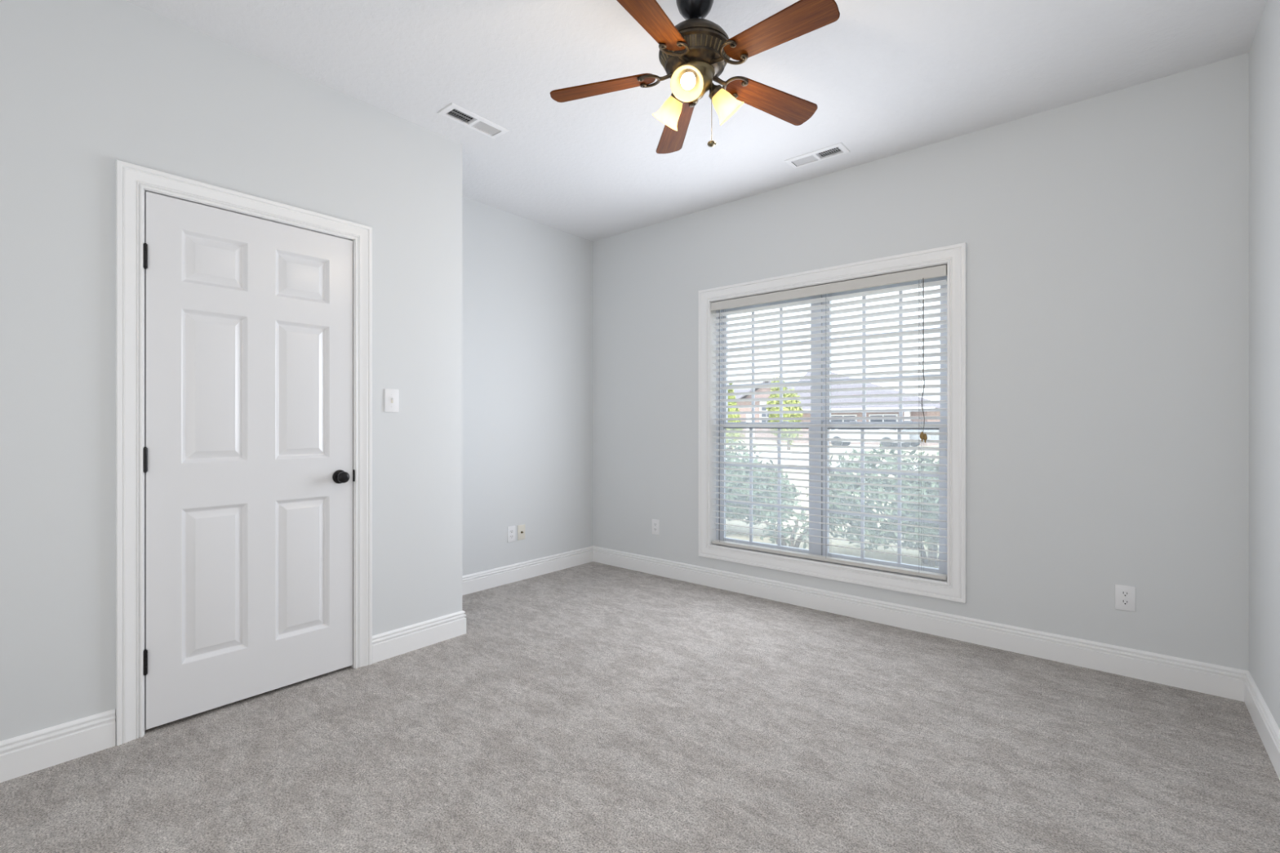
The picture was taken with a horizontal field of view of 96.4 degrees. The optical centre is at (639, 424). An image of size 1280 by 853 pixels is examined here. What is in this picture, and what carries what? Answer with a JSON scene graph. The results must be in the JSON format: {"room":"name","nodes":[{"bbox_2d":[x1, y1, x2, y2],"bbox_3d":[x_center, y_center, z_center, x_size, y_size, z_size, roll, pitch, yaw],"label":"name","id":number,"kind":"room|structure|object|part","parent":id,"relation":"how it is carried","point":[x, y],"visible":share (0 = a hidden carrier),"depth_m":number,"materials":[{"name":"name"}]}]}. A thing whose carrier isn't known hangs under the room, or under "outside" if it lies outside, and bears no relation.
{"room":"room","nodes":[
{"label":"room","id":0,"kind":"room"},
{"bbox_2d":[0,0,462,741],"bbox_3d":[-1.925,-0.201,2.179,0.110,2.743,2.766,0,0,40],"label":"wall","id":1,"kind":"structure","parent":0,"point":[86,86],"depth_m":2.09,"materials":[{"name":"white paint"}]},
{"bbox_2d":[0,708,115,782],"bbox_3d":[-2.342,1.106,1.584,0.016,0.130,1.320,0,0,40],"label":"baseboard","id":2,"kind":"structure","parent":1,"relation":"attached to","point":[32,752],"depth_m":1.97,"materials":[{"name":"white paint"}]},
{"bbox_2d":[115,160,372,746],"bbox_3d":[-1.641,0.102,2.468,0.174,2.137,0.931,0,0,40],"label":"door","id":3,"kind":"structure","parent":1,"relation":"in","point":[244,322],"depth_m":2.37,"materials":[{"name":"white paint"}]},
{"bbox_3d":[-1.390,0.246,2.674,0.054,0.053,0.053,0,0,40],"label":"knob","id":4,"kind":"part","parent":3,"relation":"part of","materials":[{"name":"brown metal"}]},
{"bbox_3d":[-1.381,0.245,2.753,0.024,0.056,0.008,0,0,40],"label":"latch plate","id":5,"kind":"part","parent":3,"relation":"part of","materials":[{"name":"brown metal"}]},
{"bbox_2d":[384,388,399,412],"bbox_3d":[-1.249,-0.121,2.885,0.018,0.116,0.073,0,0,40],"label":"light switch","id":6,"kind":"object","parent":1,"relation":"attached to","point":[391,396],"visible":1,"depth_m":2.88,"materials":[{"name":"white plastic"}]},
{"bbox_2d":[372,610,466,663],"bbox_3d":[-1.148,1.106,3.008,0.016,0.130,0.526,0,0,40],"label":"baseboard","id":7,"kind":"structure","parent":1,"relation":"attached to","point":[397,642],"depth_m":2.98,"materials":[{"name":"white paint"}]},
{"bbox_2d":[462,195,592,575],"bbox_3d":[-1.888,-0.201,3.250,0.140,2.743,4.456,0,0,40],"label":"wall","id":8,"kind":"structure","parent":0,"point":[527,284],"depth_m":4.34,"materials":[{"name":"white paint"}]},
{"bbox_2d":[507,525,515,542],"bbox_3d":[-0.954,0.813,4.250,0.008,0.116,0.072,0,0,40],"label":"wall outlet","id":9,"kind":"object","parent":8,"relation":"attached to","point":[511,530],"visible":1,"depth_m":4.25,"materials":[{"name":"white plastic"}]},
{"bbox_2d":[517,524,524,540],"bbox_3d":[-0.891,0.813,4.316,0.020,0.112,0.068,0,0,40],"label":"cable plate","id":10,"kind":"object","parent":8,"relation":"attached to","point":[521,528],"visible":1,"depth_m":4.32,"materials":[{"name":"beige plastic"}]},
{"bbox_2d":[462,546,592,595],"bbox_3d":[-0.941,1.106,4.260,0.016,0.130,1.690,0,0,40],"label":"baseboard","id":11,"kind":"structure","parent":8,"relation":"attached to","point":[485,580],"depth_m":4.33,"materials":[{"name":"white paint"}]},
{"bbox_2d":[0,561,1279,852],"bbox_3d":[-0.346,1.241,1.957,4.165,0.140,4.736,0,0,40],"label":"floor","id":12,"kind":"structure","parent":0,"point":[593,707],"depth_m":2.06,"materials":[{"name":"carpet"}]},
{"bbox_2d":[126,0,1266,241],"bbox_3d":[-0.346,-1.702,1.957,4.165,0.260,4.736,0,0,40],"label":"ceiling","id":13,"kind":"structure","parent":0,"point":[885,78],"depth_m":2.55,"materials":[{"name":"white paint"}]},
{"bbox_2d":[436,102,508,138],"bbox_3d":[-0.861,-1.623,2.968,0.136,0.118,0.341,0,0,40],"label":"ceiling vent","id":14,"kind":"object","parent":13,"relation":"in","point":[476,122],"visible":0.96,"depth_m":2.96,"materials":[{"name":"white metal"}]},
{"bbox_2d":[550,0,839,154],"bbox_3d":[0.208,-1.277,2.026,1.019,0.589,1.029,0,0,40],"label":"ceiling fan","id":15,"kind":"object","parent":13,"relation":"hanging from","point":[694,52],"visible":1,"depth_m":1.98,"materials":[{"name":"brown wood"}]},
{"bbox_3d":[-0.138,-1.246,2.115,0.396,0.006,0.121,-5,12,10],"label":"blade","id":16,"kind":"part","parent":15,"relation":"part of","materials":[{"name":"brown wood"}]},
{"bbox_3d":[0.035,-1.246,1.754,0.121,0.006,0.396,14,11,27],"label":"blade","id":17,"kind":"part","parent":15,"relation":"part of","materials":[{"name":"brown wood"}]},
{"bbox_3d":[0.110,-1.162,2.144,0.123,0.123,0.112,0,0,40],"label":"lamp shade","id":18,"kind":"part","parent":15,"relation":"part of","materials":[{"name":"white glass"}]},
{"bbox_3d":[0.152,-1.246,2.392,0.121,0.006,0.396,-13,-3,-9],"label":"blade","id":19,"kind":"part","parent":15,"relation":"part of","materials":[{"name":"brown wood"}]},
{"bbox_3d":[0.168,-1.162,1.927,0.107,0.123,0.121,0,0,40],"label":"lamp shade","id":20,"kind":"part","parent":15,"relation":"part of","materials":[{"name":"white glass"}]},
{"bbox_3d":[0.168,-1.171,1.940,0.052,0.073,0.069,0,0,40],"label":"light bulb","id":21,"kind":"part","parent":15,"relation":"part of","materials":[{"name":"white glass"}]},
{"bbox_3d":[0.326,-1.162,2.088,0.109,0.123,0.119,0,0,40],"label":"lamp shade","id":22,"kind":"part","parent":15,"relation":"part of","materials":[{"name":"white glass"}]},
{"bbox_3d":[0.505,-1.246,2.201,0.396,0.006,0.121,5,-15,-26],"label":"blade","id":23,"kind":"part","parent":15,"relation":"part of","materials":[{"name":"brown wood"}]},
{"bbox_3d":[0.433,-1.246,1.807,0.121,0.006,0.397,17,-7,-43],"label":"blade","id":24,"kind":"part","parent":15,"relation":"part of","materials":[{"name":"brown wood"}]},
{"bbox_2d":[784,142,849,168],"bbox_3d":[1.035,-1.623,3.347,0.341,0.118,0.136,0,0,40],"label":"ceiling vent","id":25,"kind":"object","parent":13,"relation":"in","point":[813,157],"visible":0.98,"depth_m":3.35,"materials":[{"name":"white metal"}]},
{"bbox_2d":[774,386,804,450],"bbox_3d":[7.551,-0.292,29.120,1.526,3.267,1.514,0,0,0],"label":"tree","id":26,"kind":"object","parent":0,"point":[785,395],"visible":0.4,"depth_m":28.83,"materials":[{"name":"green plant"}]},
{"bbox_3d":[7.585,0.631,29.133,0.185,1.420,0.185,0,0,17],"label":"stem","id":27,"kind":"part","parent":26,"relation":"part of","materials":[{"name":"brown plant"}]},
{"bbox_2d":[592,53,1248,671],"bbox_3d":[1.130,-0.126,3.719,4.165,2.893,0.140,0,0,40],"label":"wall","id":28,"kind":"structure","parent":0,"point":[1106,236],"depth_m":2.84,"materials":[{"name":"white paint"}]},
{"bbox_2d":[652,519,659,534],"bbox_3d":[0.122,0.800,4.467,0.072,0.116,0.008,0,0,40],"label":"wall outlet","id":29,"kind":"object","parent":28,"relation":"attached to","point":[655,523],"visible":1,"depth_m":4.46,"materials":[{"name":"white plastic"}]},
{"bbox_2d":[698,242,966,603],"bbox_3d":[1.141,-0.009,3.695,1.730,1.944,0.162,0,0,40],"label":"window","id":30,"kind":"structure","parent":28,"relation":"in","point":[953,588],"depth_m":3.58,"materials":[{"name":"white paint"}]},
{"bbox_2d":[724,428,808,546],"bbox_3d":[0.869,0.424,3.973,0.647,0.802,0.014,0,0,40],"label":"grille","id":31,"kind":"object","parent":30,"relation":"attached to","point":[748,542],"depth_m":4.03,"materials":[{"name":"white plastic"}]},
{"bbox_3d":[0.869,0.421,3.973,0.723,0.876,0.028,0,0,40],"label":"sash","id":32,"kind":"part","parent":30,"relation":"part of","materials":[{"name":"white plastic"}]},
{"bbox_3d":[0.887,-0.419,3.995,0.723,0.888,0.028,0,0,40],"label":"sash","id":33,"kind":"part","parent":30,"relation":"part of","materials":[{"name":"glass"}]},
{"bbox_2d":[726,307,810,422],"bbox_3d":[0.887,-0.415,3.995,0.647,0.805,0.014,0,0,40],"label":"grille","id":34,"kind":"object","parent":30,"relation":"attached to","point":[780,382],"depth_m":4.05,"materials":[{"name":"white plastic"}]},
{"bbox_2d":[711,264,946,580],"bbox_3d":[1.113,-0.011,3.660,1.534,1.743,0.088,0,0,40],"label":"window blind","id":35,"kind":"object","parent":30,"relation":"attached to","point":[937,271],"visible":0.92,"depth_m":3.58,"materials":[{"name":"grey plastic"}]},
{"bbox_3d":[0.593,0.006,4.117,0.014,1.674,0.055,0,0,40],"label":"ladder cord","id":36,"kind":"part","parent":35,"relation":"part of","materials":[{"name":"white fabric"}]},
{"bbox_3d":[1.192,0.006,3.615,0.014,1.674,0.055,0,0,40],"label":"ladder cord","id":37,"kind":"part","parent":35,"relation":"part of","materials":[{"name":"white fabric"}]},
{"bbox_3d":[1.123,0.850,3.672,1.528,0.022,0.052,0,0,40],"label":"rail","id":38,"kind":"part","parent":35,"relation":"part of","materials":[{"name":"grey"}]},
{"bbox_3d":[1.608,0.006,3.267,0.014,1.674,0.055,0,0,40],"label":"ladder cord","id":39,"kind":"part","parent":35,"relation":"part of","materials":[{"name":"white fabric"}]},
{"bbox_3d":[1.595,-0.389,3.221,0.018,0.871,0.012,0,0,40],"label":"lift cord","id":40,"kind":"part","parent":35,"relation":"part of","materials":[{"name":"white fabric"}]},
{"bbox_2d":[827,429,938,563],"bbox_3d":[1.462,0.424,3.475,0.647,0.802,0.014,0,0,40],"label":"grille","id":41,"kind":"object","parent":30,"relation":"attached to","point":[861,558],"depth_m":3.51,"materials":[{"name":"white plastic"}]},
{"bbox_3d":[1.462,0.421,3.475,0.723,0.876,0.028,0,0,40],"label":"sash","id":42,"kind":"part","parent":30,"relation":"part of","materials":[{"name":"white plastic"}]},
{"bbox_3d":[1.481,-0.419,3.498,0.723,0.888,0.028,0,0,40],"label":"sash","id":43,"kind":"part","parent":30,"relation":"part of","materials":[{"name":"white plastic"}]},
{"bbox_2d":[830,290,940,422],"bbox_3d":[1.481,-0.415,3.498,0.647,0.805,0.014,0,0,40],"label":"grille","id":44,"kind":"object","parent":30,"relation":"attached to","point":[900,368],"depth_m":3.54,"materials":[{"name":"white plastic"}]},
{"bbox_2d":[592,546,1247,702],"bbox_3d":[1.080,1.106,3.659,3.885,0.130,0.016,0,0,40],"label":"baseboard","id":45,"kind":"structure","parent":28,"relation":"attached to","point":[1216,680],"depth_m":3.06,"materials":[{"name":"white paint"}]},
{"bbox_2d":[1115,583,1135,611],"bbox_3d":[2.265,0.809,2.671,0.072,0.116,0.008,0,0,40],"label":"wall outlet","id":46,"kind":"object","parent":28,"relation":"attached to","point":[1125,595],"visible":1,"depth_m":2.67,"materials":[{"name":"white plastic"}]},
{"bbox_2d":[1120,599,1129,605],"bbox_3d":[2.265,0.829,2.671,0.033,0.030,0.008,0,0,40],"label":"receptacle","id":47,"kind":"object","parent":46,"relation":"attached to","point":[1123,602],"depth_m":2.67,"materials":[{"name":"grey plastic"}]},
{"bbox_2d":[1120,590,1129,596],"bbox_3d":[2.265,0.789,2.671,0.033,0.030,0.008,0,0,40],"label":"receptacle","id":48,"kind":"object","parent":46,"relation":"attached to","point":[1123,593],"depth_m":2.67,"materials":[{"name":"grey plastic"}]},
{"bbox_2d":[1248,0,1279,728],"bbox_3d":[1.196,-0.201,0.665,0.140,2.743,4.456,0,0,40],"label":"wall","id":49,"kind":"structure","parent":0,"point":[1264,51],"depth_m":2.16,"materials":[{"name":"white paint"}]},
{"bbox_2d":[1244,671,1279,780],"bbox_3d":[1.137,1.106,0.715,0.016,0.130,4.456,0,0,40],"label":"baseboard","id":50,"kind":"structure","parent":49,"relation":"attached to","point":[1268,731],"depth_m":2.11,"materials":[{"name":"white paint"}]},
{"label":"outside","id":51,"kind":"structure","parent":0,"visible":0},
{"bbox_2d":[725,444,936,470],"bbox_3d":[13.832,1.311,24.288,70.000,0.020,21.000,0,0,40],"label":"driveway","id":52,"kind":"structure","parent":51,"point":[804,449],"depth_m":23.76,"materials":[{"name":"concrete"}]},
{"bbox_2d":[829,429,909,447],"bbox_3d":[12.934,0.576,32.869,4.400,1.470,1.800,0,0,36],"label":"car","id":53,"kind":"object","parent":52,"relation":"on","point":[831,436],"visible":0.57,"depth_m":32.03,"materials":[{"name":"white paint"}]},
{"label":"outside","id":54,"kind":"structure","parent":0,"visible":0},
{"bbox_2d":[725,440,938,568],"bbox_3d":[16.664,1.471,47.127,115.000,0.300,86.354,0,0,40],"label":"ground","id":55,"kind":"structure","parent":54,"point":[874,555],"depth_m":7.15,"materials":[{"name":"grey concrete"}]},
{"bbox_2d":[725,379,744,449],"bbox_3d":[4.707,-0.512,29.962,1.427,3.706,1.356,0,0,40],"label":"tree","id":56,"kind":"object","parent":55,"relation":"on","point":[730,403],"visible":0.34,"depth_m":29.67,"materials":[{"name":"green plant"}]},
{"bbox_2d":[726,381,791,439],"bbox_3d":[11.825,-1.239,52.718,9.000,5.120,8.800,0,0,40],"label":"brick house","id":57,"kind":"structure","parent":55,"relation":"on","point":[762,389],"depth_m":49.04,"materials":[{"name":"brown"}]},
{"bbox_3d":[9.549,0.221,49.380,0.800,2.200,0.080,0,0,40],"label":"door","id":58,"kind":"part","parent":57,"relation":"part of","materials":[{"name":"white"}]},
{"bbox_3d":[10.879,-0.889,48.181,1.380,1.580,0.030,0,0,40],"label":"pane","id":59,"kind":"part","parent":57,"relation":"part of","materials":[{"name":"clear glass"}]},
{"bbox_2d":[725,439,800,524],"bbox_3d":[1.000,0.751,7.143,2.145,1.195,1.224,0,0,40],"label":"shrub","id":60,"kind":"object","parent":55,"relation":"on","point":[769,494],"visible":0.36,"depth_m":6.57,"materials":[{"name":"green plant"}]},
{"bbox_2d":[765,375,788,448],"bbox_3d":[7.775,-0.769,31.968,1.440,4.219,1.631,0,0,40],"label":"tree","id":61,"kind":"object","parent":55,"relation":"on","point":[768,409],"visible":0.27,"depth_m":31.78,"materials":[{"name":"green plant"}]},
{"bbox_2d":[758,496,808,548],"bbox_3d":[1.531,1.047,5.892,0.609,0.613,0.566,0,0,22],"label":"shrub","id":62,"kind":"object","parent":55,"relation":"on","point":[791,543],"visible":0.64,"depth_m":5.82,"materials":[{"name":"green plant"}]},
{"bbox_3d":[1.526,1.183,5.893,0.383,0.341,0.383,0,0,-8],"label":"stem","id":63,"kind":"part","parent":62,"relation":"part of","materials":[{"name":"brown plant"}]},
{"bbox_2d":[766,372,940,445],"bbox_3d":[16.756,-1.404,42.022,11.200,5.450,10.060,0,0,40],"label":"brick house","id":64,"kind":"structure","parent":55,"relation":"on","point":[869,384],"depth_m":38.30,"materials":[{"name":"grey"}]},
{"bbox_3d":[13.722,-0.029,38.635,1.600,1.100,0.030,0,0,40],"label":"pane","id":65,"kind":"part","parent":64,"relation":"part of","materials":[{"name":"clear glass"}]},
{"bbox_3d":[15.714,-0.029,36.965,1.600,1.100,0.030,0,0,40],"label":"pane","id":66,"kind":"part","parent":64,"relation":"part of","materials":[{"name":"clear glass"}]},
{"bbox_3d":[16.726,0.171,35.759,0.300,2.300,0.300,0,0,40],"label":"porch post","id":67,"kind":"part","parent":64,"relation":"part of","materials":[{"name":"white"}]},
{"bbox_2d":[805,442,938,566],"bbox_3d":[2.799,0.755,5.318,2.539,1.188,1.226,0,0,40],"label":"shrub","id":68,"kind":"object","parent":55,"relation":"on","point":[930,468],"visible":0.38,"depth_m":5.41,"materials":[{"name":"green plant"}]},
{"bbox_3d":[2.756,1.082,5.384,0.385,0.534,0.385,0,0,-8],"label":"stem","id":69,"kind":"part","parent":68,"relation":"part of","materials":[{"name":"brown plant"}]},
{"bbox_2d":[901,429,938,447],"bbox_3d":[16.736,0.576,32.423,4.400,1.470,1.800,0,0,43],"label":"car","id":70,"kind":"object","parent":55,"relation":"on","point":[911,437],"visible":0.3,"depth_m":32.34,"materials":[{"name":"silver metal"}]}
]}

